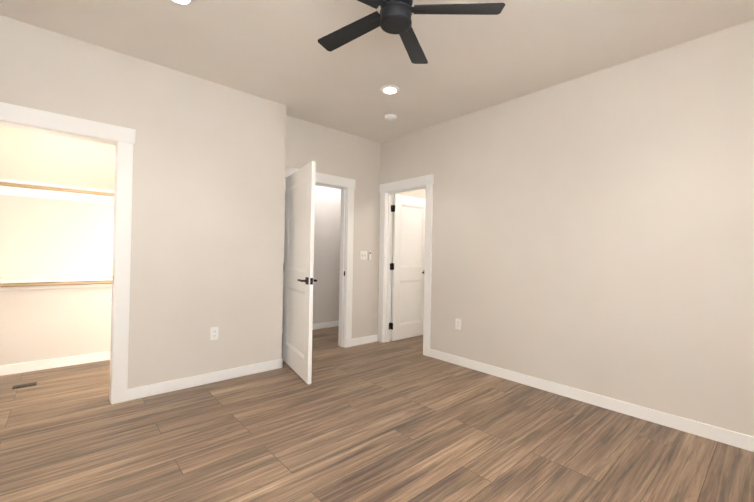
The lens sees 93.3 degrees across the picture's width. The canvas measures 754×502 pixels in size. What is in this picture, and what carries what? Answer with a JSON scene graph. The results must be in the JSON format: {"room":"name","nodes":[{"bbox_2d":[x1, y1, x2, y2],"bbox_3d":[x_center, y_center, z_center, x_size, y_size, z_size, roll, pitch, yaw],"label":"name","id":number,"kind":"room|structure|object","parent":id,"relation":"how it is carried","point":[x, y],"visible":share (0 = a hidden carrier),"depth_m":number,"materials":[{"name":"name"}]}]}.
{"room":"empty bedroom","nodes":[
{"label":"empty bedroom","id":0,"kind":"room"},
{"bbox_2d":[0,15,275,388],"bbox_3d":[-1.968,-0.181,2.915,2.312,2.740,0.120,1,-1,-41],"label":"wall","id":1,"kind":"structure","parent":0,"point":[202,210],"depth_m":3.07,"materials":[{"name":"paint"}]},
{"bbox_2d":[0,102,135,403],"bbox_3d":[-2.369,0.151,2.562,0.796,2.055,0.120,1,-1,-41],"label":"door frame","id":2,"kind":"structure","parent":1,"relation":"attached to","point":[48,131],"depth_m":2.77,"materials":[{"name":"white wood"}]},
{"bbox_2d":[127,358,282,400],"bbox_3d":[-1.482,1.155,3.265,1.337,0.092,0.014,1,-1,-41],"label":"baseboard","id":3,"kind":"structure","parent":1,"relation":"attached to","point":[177,384],"depth_m":3.17,"materials":[{"name":"white wood"}]},
{"bbox_2d":[210,327,218,339],"bbox_3d":[-1.489,0.756,3.259,0.070,0.115,0.010,1,-1,-41],"label":"outlet","id":4,"kind":"object","parent":1,"relation":"attached to","point":[214,333],"visible":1,"depth_m":3.25,"materials":[{"name":"white plastic"}]},
{"bbox_2d":[0,126,340,365],"bbox_3d":[-1.559,-0.154,5.137,5.870,2.740,0.120,1,-1,-41],"label":"wall","id":5,"kind":"structure","parent":0,"point":[46,238],"depth_m":3.62,"materials":[{"name":"paint"}]},
{"bbox_2d":[0,351,109,375],"bbox_3d":[-2.825,1.137,3.936,2.192,0.092,0.014,1,-1,-41],"label":"baseboard","id":6,"kind":"structure","parent":5,"relation":"attached to","point":[101,356],"depth_m":3.56,"materials":[{"name":"white wood"}]},
{"bbox_2d":[0,276,111,290],"bbox_3d":[-2.716,0.333,3.836,2.192,0.108,0.302,1,-1,-41],"label":"closet shelf","id":7,"kind":"object","parent":5,"relation":"attached to","point":[41,283],"visible":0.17,"depth_m":3.44,"materials":[{"name":"white wood"}]},
{"bbox_2d":[0,179,113,203],"bbox_3d":[-2.700,-0.562,3.844,2.192,0.108,0.302,1,-1,-41],"label":"closet shelf","id":8,"kind":"object","parent":5,"relation":"attached to","point":[35,189],"visible":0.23,"depth_m":3.47,"materials":[{"name":"white wood"}]},
{"bbox_2d":[282,320,338,333],"bbox_3d":[-0.673,1.192,5.841,3.318,0.092,0.014,1,-1,-41],"label":"baseboard","id":9,"kind":"structure","parent":5,"relation":"attached to","point":[332,323],"depth_m":5.70,"materials":[{"name":"white wood"}]},
{"bbox_2d":[270,102,286,360],"bbox_3d":[-1.479,-0.161,4.197,0.120,2.740,1.393,1,-1,-41],"label":"wall","id":10,"kind":"structure","parent":0,"point":[278,236],"depth_m":3.68,"materials":[{"name":"paint"}]},
{"bbox_2d":[285,115,425,338],"bbox_3d":[0.117,-0.124,5.077,3.438,2.740,0.120,1,-1,-41],"label":"wall","id":11,"kind":"structure","parent":0,"point":[330,151],"depth_m":4.68,"materials":[{"name":"paint"}]},
{"bbox_2d":[282,161,316,383],"bbox_3d":[-0.807,0.194,3.599,0.147,2.020,0.880,1,-1,-30],"label":"door","id":12,"kind":"structure","parent":11,"relation":"in","point":[298,268],"depth_m":3.50,"materials":[{"name":"white wood"}]},
{"bbox_2d":[281,166,355,357],"bbox_3d":[-0.763,0.144,4.300,1.097,2.158,0.166,1,-1,-41],"label":"door frame","id":13,"kind":"structure","parent":11,"relation":"attached to","point":[348,183],"depth_m":4.56,"materials":[{"name":"white wood"}]},
{"bbox_2d":[360,251,366,259],"bbox_3d":[-0.175,0.057,4.729,0.116,0.115,0.016,1,-1,-41],"label":"switch plate","id":14,"kind":"object","parent":11,"relation":"attached to","point":[363,255],"visible":1,"depth_m":4.73,"materials":[{"name":"white plastic"}]},
{"bbox_2d":[351,334,377,345],"bbox_3d":[-0.161,1.192,4.750,0.466,0.092,0.014,1,-1,-41],"label":"baseboard","id":15,"kind":"structure","parent":11,"relation":"attached to","point":[373,338],"depth_m":4.74,"materials":[{"name":"white wood"}]},
{"bbox_2d":[0,326,753,501],"bbox_3d":[0.294,1.291,3.001,6.470,0.120,6.390,1,-1,-41],"label":"floor","id":16,"kind":"structure","parent":0,"point":[404,420],"depth_m":2.26,"materials":[{"name":"brown wood"}]},
{"bbox_2d":[12,382,36,388],"bbox_3d":[-3.064,1.169,3.094,0.150,0.006,0.080,1,-1,-41],"label":"floor vent","id":17,"kind":"object","parent":16,"relation":"in","point":[24,385],"visible":1,"depth_m":3.09,"materials":[{"name":"black metal"}]},
{"bbox_2d":[0,0,753,142],"bbox_3d":[0.345,-1.569,3.026,6.470,0.120,6.390,1,-1,-41],"label":"ceiling","id":18,"kind":"structure","parent":0,"point":[274,51],"depth_m":2.62,"materials":[{"name":"paint"}]},
{"bbox_2d":[170,0,194,5],"bbox_3d":[-1.197,-1.539,2.150,0.176,0.010,0.176,1,-1,-41],"label":"recessed light","id":19,"kind":"object","parent":18,"relation":"in","point":[185,2],"visible":1,"depth_m":2.20,"materials":[{"name":"white plastic"}]},
{"bbox_2d":[381,85,398,93],"bbox_3d":[0.122,-1.505,3.330,0.176,0.010,0.176,1,-1,-41],"label":"recessed light","id":20,"kind":"object","parent":18,"relation":"in","point":[389,89],"visible":1,"depth_m":3.31,"materials":[{"name":"white plastic"}]},
{"bbox_2d":[385,114,396,120],"bbox_3d":[0.153,-1.484,3.973,0.135,0.040,0.135,1,-1,-41],"label":"smoke detector","id":21,"kind":"object","parent":18,"relation":"attached to","point":[390,117],"visible":1,"depth_m":3.94,"materials":[{"name":"white plastic"}]},
{"bbox_2d":[318,0,505,63],"bbox_3d":[0.073,-1.363,1.902,1.084,0.321,1.092,1,-1,-41],"label":"fan","id":22,"kind":"object","parent":18,"relation":"hanging from","point":[393,17],"visible":1,"depth_m":1.92,"materials":[{"name":"black metal"}]},
{"bbox_2d":[378,20,753,436],"bbox_3d":[1.573,-0.114,3.271,0.120,2.740,4.514,1,-1,-41],"label":"wall","id":23,"kind":"structure","parent":0,"point":[593,232],"depth_m":2.83,"materials":[{"name":"paint"}]},
{"bbox_2d":[378,174,433,355],"bbox_3d":[0.389,0.167,4.600,0.166,2.158,0.942,1,-1,-41],"label":"door frame","id":24,"kind":"structure","parent":23,"relation":"attached to","point":[427,181],"depth_m":4.82,"materials":[{"name":"white wood"}]},
{"bbox_2d":[390,194,424,340],"bbox_3d":[0.488,0.231,5.127,0.726,2.020,0.147,1,-1,-41],"label":"door","id":25,"kind":"structure","parent":23,"relation":"in","point":[407,266],"depth_m":5.08,"materials":[{"name":"white painted wood"},{"name":"black metal"}]},
{"bbox_2d":[455,318,460,329],"bbox_3d":[0.893,0.804,3.915,0.010,0.115,0.070,1,-1,-41],"label":"outlet","id":26,"kind":"object","parent":23,"relation":"attached to","point":[457,323],"visible":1,"depth_m":3.91,"materials":[{"name":"white plastic"}]},
{"bbox_2d":[429,349,753,451],"bbox_3d":[1.759,1.210,2.920,0.014,0.092,3.427,1,-1,-41],"label":"baseboard","id":27,"kind":"structure","parent":23,"relation":"attached to","point":[728,437],"depth_m":2.78,"materials":[{"name":"white wood"}]}
]}

